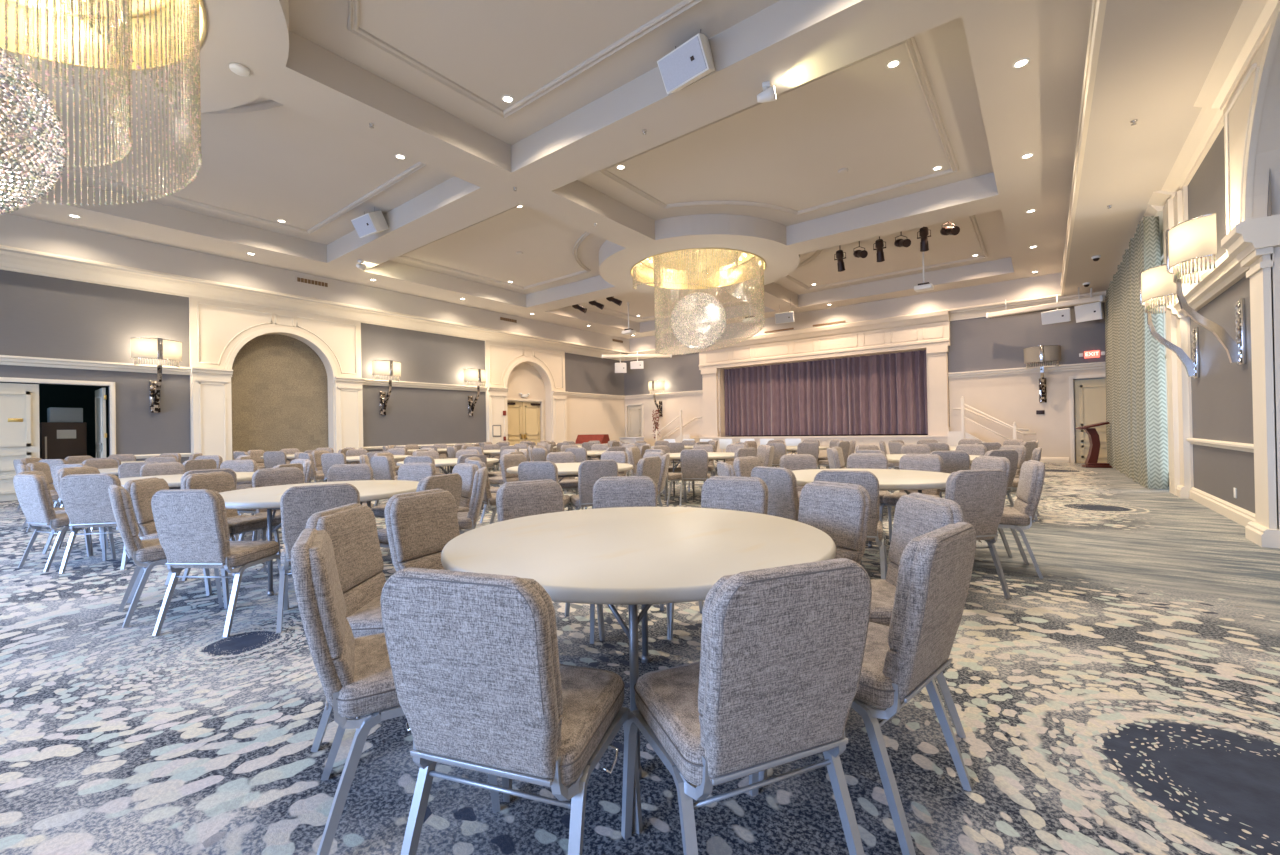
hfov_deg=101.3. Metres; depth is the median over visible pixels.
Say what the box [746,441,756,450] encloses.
cushion
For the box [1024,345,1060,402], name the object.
wall sconce
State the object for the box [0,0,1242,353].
ceiling
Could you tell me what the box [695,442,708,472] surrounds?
banquet chair
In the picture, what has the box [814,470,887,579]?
banquet chair
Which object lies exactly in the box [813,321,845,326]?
ceiling vent
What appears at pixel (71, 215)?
recessed light
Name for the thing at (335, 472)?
cushion
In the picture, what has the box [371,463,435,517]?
banquet chair
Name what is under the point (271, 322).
trim
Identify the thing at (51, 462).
banquet chair
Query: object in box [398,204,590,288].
trim
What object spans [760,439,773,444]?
folding chair
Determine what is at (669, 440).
folding chair
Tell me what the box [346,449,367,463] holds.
banquet chair
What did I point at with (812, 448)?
banquet chair
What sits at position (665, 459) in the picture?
banquet chair
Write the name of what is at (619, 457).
cushion
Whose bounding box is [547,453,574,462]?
cushion
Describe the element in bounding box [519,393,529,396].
emergency light
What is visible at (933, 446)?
banquet chair
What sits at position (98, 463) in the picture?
banquet chair
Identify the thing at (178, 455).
banquet chair
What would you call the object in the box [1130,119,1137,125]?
sprinkler
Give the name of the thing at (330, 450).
cushion
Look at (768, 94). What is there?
spotlight
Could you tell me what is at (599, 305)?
stage light
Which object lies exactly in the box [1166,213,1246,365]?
wall sconce
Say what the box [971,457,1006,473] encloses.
cushion
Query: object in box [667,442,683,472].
banquet chair
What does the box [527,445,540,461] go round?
banquet chair
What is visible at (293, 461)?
cushion
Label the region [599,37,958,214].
trim
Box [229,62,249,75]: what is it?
smoke detector
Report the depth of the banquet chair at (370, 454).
9.67 m
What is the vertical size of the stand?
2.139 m
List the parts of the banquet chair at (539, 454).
backrest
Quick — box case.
[575,434,609,443]
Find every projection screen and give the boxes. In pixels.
[602,350,671,357]
[986,287,1103,318]
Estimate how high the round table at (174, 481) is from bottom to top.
0.755 m
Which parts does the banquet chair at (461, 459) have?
backrest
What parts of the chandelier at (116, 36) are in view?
mounting plate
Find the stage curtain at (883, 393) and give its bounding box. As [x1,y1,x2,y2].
[724,350,927,435]
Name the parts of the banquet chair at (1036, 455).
seat, backrest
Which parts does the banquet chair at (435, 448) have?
backrest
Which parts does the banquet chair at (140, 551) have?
backrest, leg, leg, post, seat, rail, leg, leg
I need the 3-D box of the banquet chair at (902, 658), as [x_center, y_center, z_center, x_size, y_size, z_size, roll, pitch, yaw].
[0.753,0.751,1.740,0.498,0.897,0.556,-1,0,-42]
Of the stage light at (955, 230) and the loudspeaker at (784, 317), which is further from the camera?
the loudspeaker at (784, 317)
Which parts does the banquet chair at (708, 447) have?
seat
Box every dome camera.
[1082,282,1090,286]
[1091,255,1100,260]
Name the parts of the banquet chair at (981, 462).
backrest, leg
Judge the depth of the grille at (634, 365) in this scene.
24.52 m
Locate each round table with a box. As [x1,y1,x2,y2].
[80,461,144,463]
[98,468,117,476]
[119,472,253,489]
[220,480,418,595]
[260,454,323,481]
[346,455,410,463]
[397,458,498,473]
[407,448,447,455]
[441,507,835,779]
[484,449,526,471]
[507,463,632,508]
[587,450,605,459]
[651,446,692,464]
[666,452,734,499]
[757,446,829,466]
[792,469,949,565]
[886,454,978,462]
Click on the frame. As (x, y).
(496, 429)
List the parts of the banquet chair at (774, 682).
leg, rail, leg, post, seat, leg, backrest, post, leg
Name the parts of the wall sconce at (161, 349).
wall plate, lamp shade, arm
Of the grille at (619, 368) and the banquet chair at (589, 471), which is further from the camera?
the grille at (619, 368)
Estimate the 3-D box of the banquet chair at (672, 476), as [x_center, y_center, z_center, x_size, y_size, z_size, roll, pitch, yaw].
[0.416,0.795,8.612,0.498,0.897,0.556,-1,0,43]
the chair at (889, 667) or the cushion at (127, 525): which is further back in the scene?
the cushion at (127, 525)
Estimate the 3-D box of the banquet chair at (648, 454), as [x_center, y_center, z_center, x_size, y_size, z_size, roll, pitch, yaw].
[0.009,0.795,7.274,0.556,0.897,0.497,-1,0,-35]
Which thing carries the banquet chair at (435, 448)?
on the floor
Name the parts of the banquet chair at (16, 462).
backrest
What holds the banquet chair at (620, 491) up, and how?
on the floor
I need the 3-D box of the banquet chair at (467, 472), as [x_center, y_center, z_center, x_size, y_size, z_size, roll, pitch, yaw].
[-1.930,0.819,5.158,0.498,0.897,0.556,-1,0,45]
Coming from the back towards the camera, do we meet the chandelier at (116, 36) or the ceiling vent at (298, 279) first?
the ceiling vent at (298, 279)
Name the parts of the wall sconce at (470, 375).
wall plate, lamp shade, arm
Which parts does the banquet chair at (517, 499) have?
backrest, leg, leg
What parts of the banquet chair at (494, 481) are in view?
seat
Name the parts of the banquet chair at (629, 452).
backrest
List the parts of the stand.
stem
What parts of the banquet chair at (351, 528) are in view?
leg, backrest, seat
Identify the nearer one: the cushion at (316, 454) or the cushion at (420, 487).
the cushion at (420, 487)
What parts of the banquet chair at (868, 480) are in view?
backrest, seat, post, leg, leg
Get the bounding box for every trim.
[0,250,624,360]
[0,355,624,398]
[0,377,115,454]
[29,99,425,233]
[135,443,473,458]
[192,327,362,461]
[197,302,356,373]
[347,0,702,117]
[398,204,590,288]
[487,358,566,464]
[489,344,562,388]
[507,398,543,440]
[581,299,747,319]
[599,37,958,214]
[624,291,1105,360]
[624,362,1105,399]
[625,403,643,436]
[698,310,949,436]
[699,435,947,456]
[786,215,987,289]
[1060,0,1106,295]
[1069,374,1105,462]
[1117,0,1277,271]
[1163,0,1279,528]
[1166,214,1279,318]
[1186,438,1253,452]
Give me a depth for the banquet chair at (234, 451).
12.07 m
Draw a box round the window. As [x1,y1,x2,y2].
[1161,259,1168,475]
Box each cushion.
[23,471,46,478]
[31,463,52,483]
[40,476,53,508]
[50,509,55,517]
[59,467,99,480]
[118,486,138,535]
[130,478,168,523]
[133,536,143,549]
[139,521,156,534]
[186,473,234,492]
[213,491,229,539]
[220,461,255,483]
[226,509,237,516]
[227,541,230,554]
[236,484,251,489]
[249,450,264,462]
[253,468,304,487]
[257,509,279,512]
[290,460,306,464]
[303,461,307,479]
[309,530,346,658]
[310,454,315,469]
[313,451,328,465]
[316,448,332,452]
[316,505,383,592]
[327,465,371,481]
[333,619,354,686]
[343,571,385,617]
[363,455,369,464]
[376,453,395,470]
[387,449,404,461]
[388,457,394,477]
[397,464,433,481]
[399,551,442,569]
[415,451,439,467]
[416,478,424,491]
[433,444,446,453]
[452,465,474,497]
[459,497,469,506]
[462,445,475,449]
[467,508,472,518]
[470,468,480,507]
[482,462,489,489]
[484,445,499,455]
[498,481,563,520]
[501,450,515,455]
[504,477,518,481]
[522,578,562,715]
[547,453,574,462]
[557,714,561,749]
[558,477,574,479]
[593,478,656,508]
[601,452,625,472]
[623,444,635,447]
[630,447,640,464]
[630,449,634,466]
[636,459,641,475]
[643,453,661,457]
[652,446,670,460]
[682,441,694,445]
[693,445,713,460]
[699,714,704,749]
[701,478,765,513]
[725,445,744,460]
[729,464,735,476]
[736,457,761,476]
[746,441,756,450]
[763,447,767,465]
[768,440,784,443]
[781,455,816,470]
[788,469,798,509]
[803,440,818,444]
[829,440,841,447]
[835,449,841,468]
[847,454,887,468]
[849,441,853,454]
[857,445,879,449]
[882,442,886,453]
[899,455,941,471]
[899,489,938,494]
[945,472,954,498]
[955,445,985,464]
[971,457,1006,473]
[999,446,1023,468]
[1013,498,1031,514]
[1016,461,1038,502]
[1031,448,1036,459]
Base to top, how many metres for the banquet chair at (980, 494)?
0.897 m
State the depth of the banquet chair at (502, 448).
12.15 m
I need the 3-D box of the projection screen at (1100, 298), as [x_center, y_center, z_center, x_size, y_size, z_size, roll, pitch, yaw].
[11.525,-3.606,15.075,0.160,0.480,2.697,-1,0,-42]
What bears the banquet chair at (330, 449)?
on the floor
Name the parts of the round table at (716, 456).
leg, leg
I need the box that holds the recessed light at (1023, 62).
[1012,58,1029,68]
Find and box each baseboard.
[1040,457,1068,462]
[1176,485,1279,548]
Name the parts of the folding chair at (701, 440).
backrest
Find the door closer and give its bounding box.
[507,402,539,405]
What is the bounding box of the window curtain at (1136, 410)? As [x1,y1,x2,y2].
[1105,216,1167,488]
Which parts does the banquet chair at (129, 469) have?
backrest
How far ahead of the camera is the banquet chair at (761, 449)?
9.54 m
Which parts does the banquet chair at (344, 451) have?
backrest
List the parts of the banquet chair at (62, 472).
leg, backrest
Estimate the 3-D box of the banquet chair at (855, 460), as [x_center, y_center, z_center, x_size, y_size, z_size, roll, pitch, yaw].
[2.486,0.742,5.747,0.497,0.897,0.556,-1,0,25]
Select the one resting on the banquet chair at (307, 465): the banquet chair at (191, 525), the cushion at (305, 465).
the cushion at (305, 465)
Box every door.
[0,383,39,501]
[95,388,105,457]
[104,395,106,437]
[507,401,522,444]
[522,402,539,444]
[628,406,641,436]
[1074,379,1106,462]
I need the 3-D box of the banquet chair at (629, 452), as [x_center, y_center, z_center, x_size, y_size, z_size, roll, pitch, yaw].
[0.047,0.805,9.168,0.556,0.897,0.497,-1,0,-8]
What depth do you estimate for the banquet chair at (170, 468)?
6.72 m
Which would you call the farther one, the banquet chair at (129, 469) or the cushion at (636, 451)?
the cushion at (636, 451)
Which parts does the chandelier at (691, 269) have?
mounting plate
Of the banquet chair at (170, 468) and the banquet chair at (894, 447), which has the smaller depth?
the banquet chair at (170, 468)
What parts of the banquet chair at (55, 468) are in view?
backrest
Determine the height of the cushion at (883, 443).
0.308 m
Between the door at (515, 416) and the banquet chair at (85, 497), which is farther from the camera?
the door at (515, 416)
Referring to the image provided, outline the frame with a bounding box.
[492,425,500,436]
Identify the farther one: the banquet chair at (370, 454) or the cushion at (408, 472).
the banquet chair at (370, 454)
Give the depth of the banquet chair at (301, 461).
7.08 m
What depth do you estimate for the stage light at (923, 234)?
12.58 m
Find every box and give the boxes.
[47,407,82,421]
[1036,410,1043,413]
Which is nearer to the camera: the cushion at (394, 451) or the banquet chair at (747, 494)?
the banquet chair at (747, 494)
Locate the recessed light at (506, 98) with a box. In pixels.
[501,95,513,102]
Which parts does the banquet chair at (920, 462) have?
leg, seat, backrest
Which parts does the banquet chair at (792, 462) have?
backrest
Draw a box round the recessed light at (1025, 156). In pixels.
[1020,153,1033,158]
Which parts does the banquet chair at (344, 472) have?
backrest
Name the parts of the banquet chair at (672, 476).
backrest, leg, leg, seat, leg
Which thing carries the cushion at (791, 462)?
on the banquet chair at (792, 462)
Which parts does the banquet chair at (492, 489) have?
leg, seat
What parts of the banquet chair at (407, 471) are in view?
seat, backrest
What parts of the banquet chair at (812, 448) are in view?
backrest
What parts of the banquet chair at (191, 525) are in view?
leg, post, backrest, seat, leg, post, leg, rail, leg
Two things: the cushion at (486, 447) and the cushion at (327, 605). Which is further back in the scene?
the cushion at (486, 447)
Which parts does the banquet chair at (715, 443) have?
backrest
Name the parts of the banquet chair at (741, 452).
backrest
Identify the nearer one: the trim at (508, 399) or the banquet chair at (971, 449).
the banquet chair at (971, 449)
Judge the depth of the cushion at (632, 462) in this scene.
8.94 m
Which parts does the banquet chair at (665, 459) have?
backrest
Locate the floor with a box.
[0,460,1279,854]
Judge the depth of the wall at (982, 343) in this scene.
16.73 m
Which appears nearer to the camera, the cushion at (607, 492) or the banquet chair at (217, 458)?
the cushion at (607, 492)
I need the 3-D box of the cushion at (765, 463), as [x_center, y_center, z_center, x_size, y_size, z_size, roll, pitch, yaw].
[2.157,0.484,8.849,0.089,0.308,0.423,-1,0,24]
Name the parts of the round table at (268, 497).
leg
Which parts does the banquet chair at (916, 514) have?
seat, backrest, leg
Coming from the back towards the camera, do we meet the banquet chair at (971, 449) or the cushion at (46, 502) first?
the banquet chair at (971, 449)
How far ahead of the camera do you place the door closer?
20.91 m
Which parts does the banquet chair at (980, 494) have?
backrest, seat, post, leg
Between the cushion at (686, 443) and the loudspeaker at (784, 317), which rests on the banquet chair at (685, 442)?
the cushion at (686, 443)
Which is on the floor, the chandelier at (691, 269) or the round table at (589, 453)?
the round table at (589, 453)
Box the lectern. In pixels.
[1076,422,1112,467]
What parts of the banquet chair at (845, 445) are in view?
seat, backrest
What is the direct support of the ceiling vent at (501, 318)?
in the ceiling
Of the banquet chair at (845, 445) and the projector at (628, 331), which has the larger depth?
the projector at (628, 331)
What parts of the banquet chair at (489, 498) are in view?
backrest, seat, leg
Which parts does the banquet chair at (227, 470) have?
backrest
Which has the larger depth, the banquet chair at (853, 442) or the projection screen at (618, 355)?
the projection screen at (618, 355)
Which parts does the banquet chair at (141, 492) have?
leg, backrest, leg, seat, leg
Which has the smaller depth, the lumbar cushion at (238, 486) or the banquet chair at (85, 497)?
the banquet chair at (85, 497)
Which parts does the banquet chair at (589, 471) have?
seat, backrest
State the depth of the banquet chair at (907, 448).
8.51 m
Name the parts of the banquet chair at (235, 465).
backrest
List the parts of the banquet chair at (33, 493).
leg, backrest, post, seat, leg, post, leg, leg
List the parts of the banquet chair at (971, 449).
backrest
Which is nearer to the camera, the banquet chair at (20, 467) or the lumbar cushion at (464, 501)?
the lumbar cushion at (464, 501)
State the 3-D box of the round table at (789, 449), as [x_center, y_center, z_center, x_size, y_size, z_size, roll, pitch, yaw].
[3.500,0.825,11.992,1.600,0.755,1.600,-1,0,-1]
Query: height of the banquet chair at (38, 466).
0.897 m
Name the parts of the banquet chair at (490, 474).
seat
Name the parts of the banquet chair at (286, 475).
leg, leg, seat, backrest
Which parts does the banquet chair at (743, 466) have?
backrest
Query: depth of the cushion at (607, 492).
3.44 m
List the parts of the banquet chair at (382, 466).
backrest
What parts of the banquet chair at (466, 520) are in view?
seat, backrest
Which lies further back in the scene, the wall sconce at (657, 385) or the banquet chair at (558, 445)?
the wall sconce at (657, 385)
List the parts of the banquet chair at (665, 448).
seat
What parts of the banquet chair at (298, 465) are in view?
seat, rail, backrest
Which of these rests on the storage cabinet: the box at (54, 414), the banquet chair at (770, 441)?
the box at (54, 414)
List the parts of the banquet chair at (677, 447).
backrest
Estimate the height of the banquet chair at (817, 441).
0.897 m
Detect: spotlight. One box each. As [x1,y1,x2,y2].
[356,260,365,270]
[757,81,775,102]
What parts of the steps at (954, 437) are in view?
post, rail, wall rail, handrail, post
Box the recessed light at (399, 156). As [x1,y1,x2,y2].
[395,154,405,159]
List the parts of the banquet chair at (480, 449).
backrest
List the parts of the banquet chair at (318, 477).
backrest, seat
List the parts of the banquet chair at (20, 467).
backrest, seat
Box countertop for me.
[619,437,644,443]
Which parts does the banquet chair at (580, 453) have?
backrest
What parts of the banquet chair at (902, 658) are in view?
leg, seat, post, leg, backrest, leg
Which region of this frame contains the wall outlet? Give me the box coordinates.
[1233,488,1236,497]
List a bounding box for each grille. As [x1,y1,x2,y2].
[352,214,375,236]
[615,364,625,372]
[631,362,642,368]
[775,312,793,322]
[1042,309,1069,323]
[1075,303,1100,321]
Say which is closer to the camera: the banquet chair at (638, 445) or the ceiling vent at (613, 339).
the banquet chair at (638, 445)
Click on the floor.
(1124, 698)
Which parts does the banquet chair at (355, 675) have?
backrest, leg, leg, post, seat, rail, leg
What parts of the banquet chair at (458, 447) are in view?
backrest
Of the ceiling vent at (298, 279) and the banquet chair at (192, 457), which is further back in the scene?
the ceiling vent at (298, 279)
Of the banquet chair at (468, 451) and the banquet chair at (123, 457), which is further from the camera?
the banquet chair at (123, 457)
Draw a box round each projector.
[622,302,635,334]
[743,294,758,323]
[914,252,933,291]
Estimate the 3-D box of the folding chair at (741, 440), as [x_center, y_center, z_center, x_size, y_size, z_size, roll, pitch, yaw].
[3.264,0.780,15.499,0.444,0.908,0.480,-1,0,34]
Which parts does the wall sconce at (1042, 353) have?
lamp shade, arm, wall plate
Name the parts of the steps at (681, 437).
handrail, post, wall rail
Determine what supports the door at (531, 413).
in the wall at (282, 385)
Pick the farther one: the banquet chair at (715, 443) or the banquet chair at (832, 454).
the banquet chair at (715, 443)
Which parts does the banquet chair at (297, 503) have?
leg, leg, post, seat, backrest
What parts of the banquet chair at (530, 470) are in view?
backrest, seat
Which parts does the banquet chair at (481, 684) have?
leg, post, backrest, leg, seat, post, leg, rail, leg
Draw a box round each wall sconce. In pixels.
[130,337,181,412]
[371,360,400,414]
[463,369,485,415]
[648,380,664,416]
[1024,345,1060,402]
[1139,264,1199,378]
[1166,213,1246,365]
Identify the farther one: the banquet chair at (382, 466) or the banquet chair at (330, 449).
the banquet chair at (330, 449)
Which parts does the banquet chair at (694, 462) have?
leg, leg, backrest, seat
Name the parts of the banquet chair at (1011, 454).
backrest, leg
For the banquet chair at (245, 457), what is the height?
0.897 m
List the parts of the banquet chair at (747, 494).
leg, leg, backrest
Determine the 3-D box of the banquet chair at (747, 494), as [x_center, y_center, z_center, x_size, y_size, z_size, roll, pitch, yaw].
[0.487,0.764,3.131,0.498,0.897,0.556,-1,0,30]
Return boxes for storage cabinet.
[39,422,86,459]
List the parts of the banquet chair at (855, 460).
backrest, seat, leg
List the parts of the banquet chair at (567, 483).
seat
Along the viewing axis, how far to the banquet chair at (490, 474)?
9.64 m
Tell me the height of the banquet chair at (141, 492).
0.897 m
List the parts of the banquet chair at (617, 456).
backrest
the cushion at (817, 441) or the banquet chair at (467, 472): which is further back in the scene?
the cushion at (817, 441)
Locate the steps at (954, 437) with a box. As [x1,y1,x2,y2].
[948,396,1035,446]
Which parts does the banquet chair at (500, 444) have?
backrest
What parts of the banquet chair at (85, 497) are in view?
leg, post, backrest, seat, leg, leg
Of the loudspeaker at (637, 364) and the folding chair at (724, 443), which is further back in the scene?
the loudspeaker at (637, 364)
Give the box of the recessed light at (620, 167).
[616,165,625,169]
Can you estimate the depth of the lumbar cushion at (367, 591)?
2.22 m
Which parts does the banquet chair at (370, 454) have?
backrest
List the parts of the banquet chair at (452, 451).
backrest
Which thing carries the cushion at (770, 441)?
on the banquet chair at (770, 441)
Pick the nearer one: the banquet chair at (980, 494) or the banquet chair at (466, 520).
the banquet chair at (980, 494)
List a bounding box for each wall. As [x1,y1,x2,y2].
[0,270,624,501]
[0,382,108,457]
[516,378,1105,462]
[624,302,1105,462]
[1160,31,1279,528]
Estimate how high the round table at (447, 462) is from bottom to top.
0.755 m
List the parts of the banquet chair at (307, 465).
backrest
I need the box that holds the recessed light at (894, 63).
[886,59,900,68]
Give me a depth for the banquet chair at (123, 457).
11.01 m
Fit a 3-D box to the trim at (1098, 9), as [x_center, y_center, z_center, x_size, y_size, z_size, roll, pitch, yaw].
[4.209,-3.965,4.802,0.065,0.390,26.800,-1,0,38]
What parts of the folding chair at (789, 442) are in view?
backrest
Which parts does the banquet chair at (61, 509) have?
backrest, leg, seat, leg, leg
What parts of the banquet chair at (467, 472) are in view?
seat, backrest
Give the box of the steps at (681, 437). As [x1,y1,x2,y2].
[650,409,701,441]
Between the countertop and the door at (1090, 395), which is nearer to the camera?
the door at (1090, 395)
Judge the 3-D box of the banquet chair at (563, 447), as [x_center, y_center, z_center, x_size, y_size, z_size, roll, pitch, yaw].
[-1.554,0.850,12.164,0.498,0.897,0.556,-1,0,-27]
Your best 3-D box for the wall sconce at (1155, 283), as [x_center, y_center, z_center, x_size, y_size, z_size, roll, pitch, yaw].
[7.939,-1.555,7.922,0.767,1.670,0.644,-1,0,-15]
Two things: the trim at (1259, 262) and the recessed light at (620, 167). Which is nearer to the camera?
the trim at (1259, 262)
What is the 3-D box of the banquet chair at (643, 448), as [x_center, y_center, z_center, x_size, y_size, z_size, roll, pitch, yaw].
[-0.118,0.818,10.917,0.556,0.897,0.498,-1,0,24]
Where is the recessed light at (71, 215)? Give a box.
[68,214,80,217]
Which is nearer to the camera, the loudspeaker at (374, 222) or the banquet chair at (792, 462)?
the banquet chair at (792, 462)
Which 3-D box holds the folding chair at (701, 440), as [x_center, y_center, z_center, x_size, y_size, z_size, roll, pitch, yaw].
[2.151,0.804,16.184,0.444,0.908,0.480,-1,0,36]
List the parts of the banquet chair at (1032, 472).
rail, seat, leg, post, leg, backrest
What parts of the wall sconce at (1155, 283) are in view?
lamp shade, arm, wall plate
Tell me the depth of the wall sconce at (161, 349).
11.95 m
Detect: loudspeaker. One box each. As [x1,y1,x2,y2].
[351,207,388,237]
[615,352,626,372]
[630,351,643,368]
[657,29,714,93]
[775,299,793,323]
[1041,294,1070,324]
[1074,288,1103,322]
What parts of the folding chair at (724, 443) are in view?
backrest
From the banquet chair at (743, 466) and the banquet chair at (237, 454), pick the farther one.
the banquet chair at (237, 454)
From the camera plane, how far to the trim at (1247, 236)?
5.71 m
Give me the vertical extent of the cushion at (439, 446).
0.308 m
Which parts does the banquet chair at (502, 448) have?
backrest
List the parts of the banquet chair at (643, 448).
backrest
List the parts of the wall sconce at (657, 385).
lamp shade, arm, wall plate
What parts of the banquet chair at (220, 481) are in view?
leg, backrest, leg, leg, seat, rail, leg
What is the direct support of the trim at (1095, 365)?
attached to the wall at (982, 343)
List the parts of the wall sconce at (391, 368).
wall plate, lamp shade, arm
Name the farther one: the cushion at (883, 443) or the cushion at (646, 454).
the cushion at (883, 443)
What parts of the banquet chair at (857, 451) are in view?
backrest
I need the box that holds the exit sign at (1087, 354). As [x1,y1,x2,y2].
[1079,350,1104,357]
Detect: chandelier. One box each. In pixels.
[0,0,206,213]
[630,248,765,354]
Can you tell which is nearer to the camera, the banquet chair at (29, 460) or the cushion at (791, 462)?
the cushion at (791, 462)
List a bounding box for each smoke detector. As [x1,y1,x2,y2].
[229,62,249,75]
[838,168,847,173]
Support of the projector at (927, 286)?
hanging from the ceiling
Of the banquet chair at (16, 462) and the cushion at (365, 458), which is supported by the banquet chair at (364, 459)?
the cushion at (365, 458)
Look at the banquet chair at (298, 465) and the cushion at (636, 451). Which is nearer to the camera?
the banquet chair at (298, 465)
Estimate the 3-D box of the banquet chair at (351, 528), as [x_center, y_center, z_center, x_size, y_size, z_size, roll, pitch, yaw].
[-1.031,0.786,2.241,0.556,0.897,0.498,-1,0,-1]
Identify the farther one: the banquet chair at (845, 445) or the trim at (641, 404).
the trim at (641, 404)
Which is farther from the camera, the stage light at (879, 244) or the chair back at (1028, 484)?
the stage light at (879, 244)
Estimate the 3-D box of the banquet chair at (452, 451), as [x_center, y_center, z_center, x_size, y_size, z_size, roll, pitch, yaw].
[-4.301,0.903,12.690,0.556,0.897,0.498,-1,0,-40]
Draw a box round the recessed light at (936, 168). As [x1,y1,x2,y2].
[932,166,942,170]
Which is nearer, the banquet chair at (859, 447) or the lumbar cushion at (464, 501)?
the lumbar cushion at (464, 501)
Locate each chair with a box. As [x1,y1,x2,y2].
[13,459,59,509]
[13,474,115,571]
[17,464,58,531]
[18,471,108,555]
[22,458,41,462]
[27,462,58,507]
[39,459,67,487]
[51,464,93,530]
[56,466,101,548]
[59,473,126,573]
[64,456,92,463]
[82,459,118,477]
[90,457,120,467]
[108,454,135,461]
[108,485,223,627]
[116,462,157,529]
[124,477,230,602]
[140,462,184,487]
[145,456,177,462]
[151,489,288,636]
[159,453,180,462]
[181,468,238,540]
[182,459,216,472]
[182,471,280,581]
[189,453,201,459]
[195,455,222,468]
[220,460,256,514]
[233,451,264,468]
[235,452,260,469]
[236,456,249,459]
[237,463,303,538]
[247,450,265,468]
[251,459,308,514]
[252,467,304,571]
[257,460,311,539]
[263,451,286,467]
[276,483,359,632]
[281,448,299,463]
[290,528,499,854]
[295,452,324,481]
[299,453,323,482]
[304,450,321,470]
[305,503,385,751]
[311,450,328,482]
[314,447,333,481]
[321,448,350,481]
[321,453,346,481]
[327,464,373,507]
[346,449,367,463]
[359,455,396,479]
[366,451,389,477]
[371,456,394,505]
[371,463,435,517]
[374,452,397,506]
[377,473,461,547]
[380,567,642,854]
[384,489,459,571]
[387,448,405,470]
[394,446,407,454]
[396,449,428,475]
[404,456,434,464]
[405,444,418,455]
[414,450,443,474]
[420,446,440,472]
[433,444,446,458]
[442,445,462,472]
[448,447,456,466]
[452,463,477,529]
[456,449,478,457]
[457,454,488,512]
[457,467,487,533]
[461,445,487,471]
[465,457,498,522]
[466,447,494,471]
[467,460,496,528]
[483,444,499,464]
[488,449,517,486]
[489,452,523,486]
[493,450,527,486]
[495,443,508,470]
[496,479,604,640]
[498,446,518,470]
[500,454,526,482]
[514,443,527,448]
[518,461,572,510]
[523,442,535,445]
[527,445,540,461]
[528,447,533,460]
[532,448,567,490]
[546,442,556,451]
[547,444,553,453]
[547,452,583,509]
[556,443,569,451]
[561,444,577,451]
[563,441,574,444]
[564,447,586,493]
[568,460,617,510]
[582,442,595,459]
[585,451,627,508]
[590,476,672,643]
[591,444,608,459]
[606,446,625,451]
[610,441,619,446]
[621,558,871,854]
[623,444,636,462]
[625,448,660,498]
[627,445,649,475]
[629,447,663,493]
[635,443,647,447]
[636,456,660,485]
[643,452,663,506]
[645,449,686,505]
[651,445,685,492]
[655,441,668,445]
[657,454,669,506]
[664,439,675,442]
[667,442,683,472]
[667,476,767,639]
[675,440,695,464]
[679,449,709,506]
[688,444,713,491]
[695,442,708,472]
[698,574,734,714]
[700,439,717,462]
[713,441,717,474]
[714,444,745,475]
[717,448,756,475]
[717,461,735,476]
[719,439,732,461]
[733,456,798,510]
[740,439,754,441]
[745,441,756,455]
[751,466,798,520]
[756,445,768,466]
[759,522,975,854]
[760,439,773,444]
[763,446,773,466]
[766,443,786,466]
[768,440,784,466]
[780,454,816,501]
[785,438,800,454]
[797,442,818,468]
[798,481,869,563]
[803,440,819,468]
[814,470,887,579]
[817,440,842,468]
[818,441,849,468]
[827,448,841,468]
[832,446,845,468]
[834,546,858,561]
[846,440,855,467]
[847,453,891,541]
[855,445,879,451]
[856,450,895,520]
[869,492,965,737]
[879,441,893,468]
[879,454,942,523]
[882,649,896,678]
[886,561,898,586]
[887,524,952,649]
[888,440,904,445]
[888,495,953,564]
[889,442,903,468]
[901,444,930,453]
[917,439,937,443]
[924,443,949,451]
[930,451,969,496]
[940,444,986,497]
[944,456,1012,557]
[945,469,1010,598]
[958,439,981,444]
[975,442,1001,450]
[984,449,1017,506]
[998,460,1044,578]
[999,445,1026,477]
[1003,439,1023,445]
[1012,447,1041,520]
[1020,441,1036,460]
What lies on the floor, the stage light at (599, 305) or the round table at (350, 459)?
the round table at (350, 459)
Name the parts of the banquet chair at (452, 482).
seat, rail, backrest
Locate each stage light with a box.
[572,304,586,312]
[589,300,603,309]
[606,296,621,305]
[834,245,845,271]
[853,241,867,257]
[873,236,885,261]
[894,231,910,246]
[917,227,930,251]
[940,221,959,234]
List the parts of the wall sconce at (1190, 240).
lamp shade, arm, wall plate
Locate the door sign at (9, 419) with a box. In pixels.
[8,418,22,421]
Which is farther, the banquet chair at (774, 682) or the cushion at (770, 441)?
the cushion at (770, 441)
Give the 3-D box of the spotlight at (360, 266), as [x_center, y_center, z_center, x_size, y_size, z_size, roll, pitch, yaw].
[-7.054,-4.106,13.238,0.170,0.229,0.241,-1,0,8]
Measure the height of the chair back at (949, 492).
0.308 m
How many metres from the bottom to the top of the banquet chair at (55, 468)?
0.897 m
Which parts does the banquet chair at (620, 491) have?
leg, backrest, leg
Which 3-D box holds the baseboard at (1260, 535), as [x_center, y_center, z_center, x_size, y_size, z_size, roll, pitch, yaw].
[7.431,1.018,6.823,0.210,0.170,4.970,-1,0,38]
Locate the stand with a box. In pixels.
[652,409,659,441]
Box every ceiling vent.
[295,276,328,288]
[499,316,517,323]
[612,338,622,343]
[764,328,793,332]
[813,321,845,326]
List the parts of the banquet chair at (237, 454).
backrest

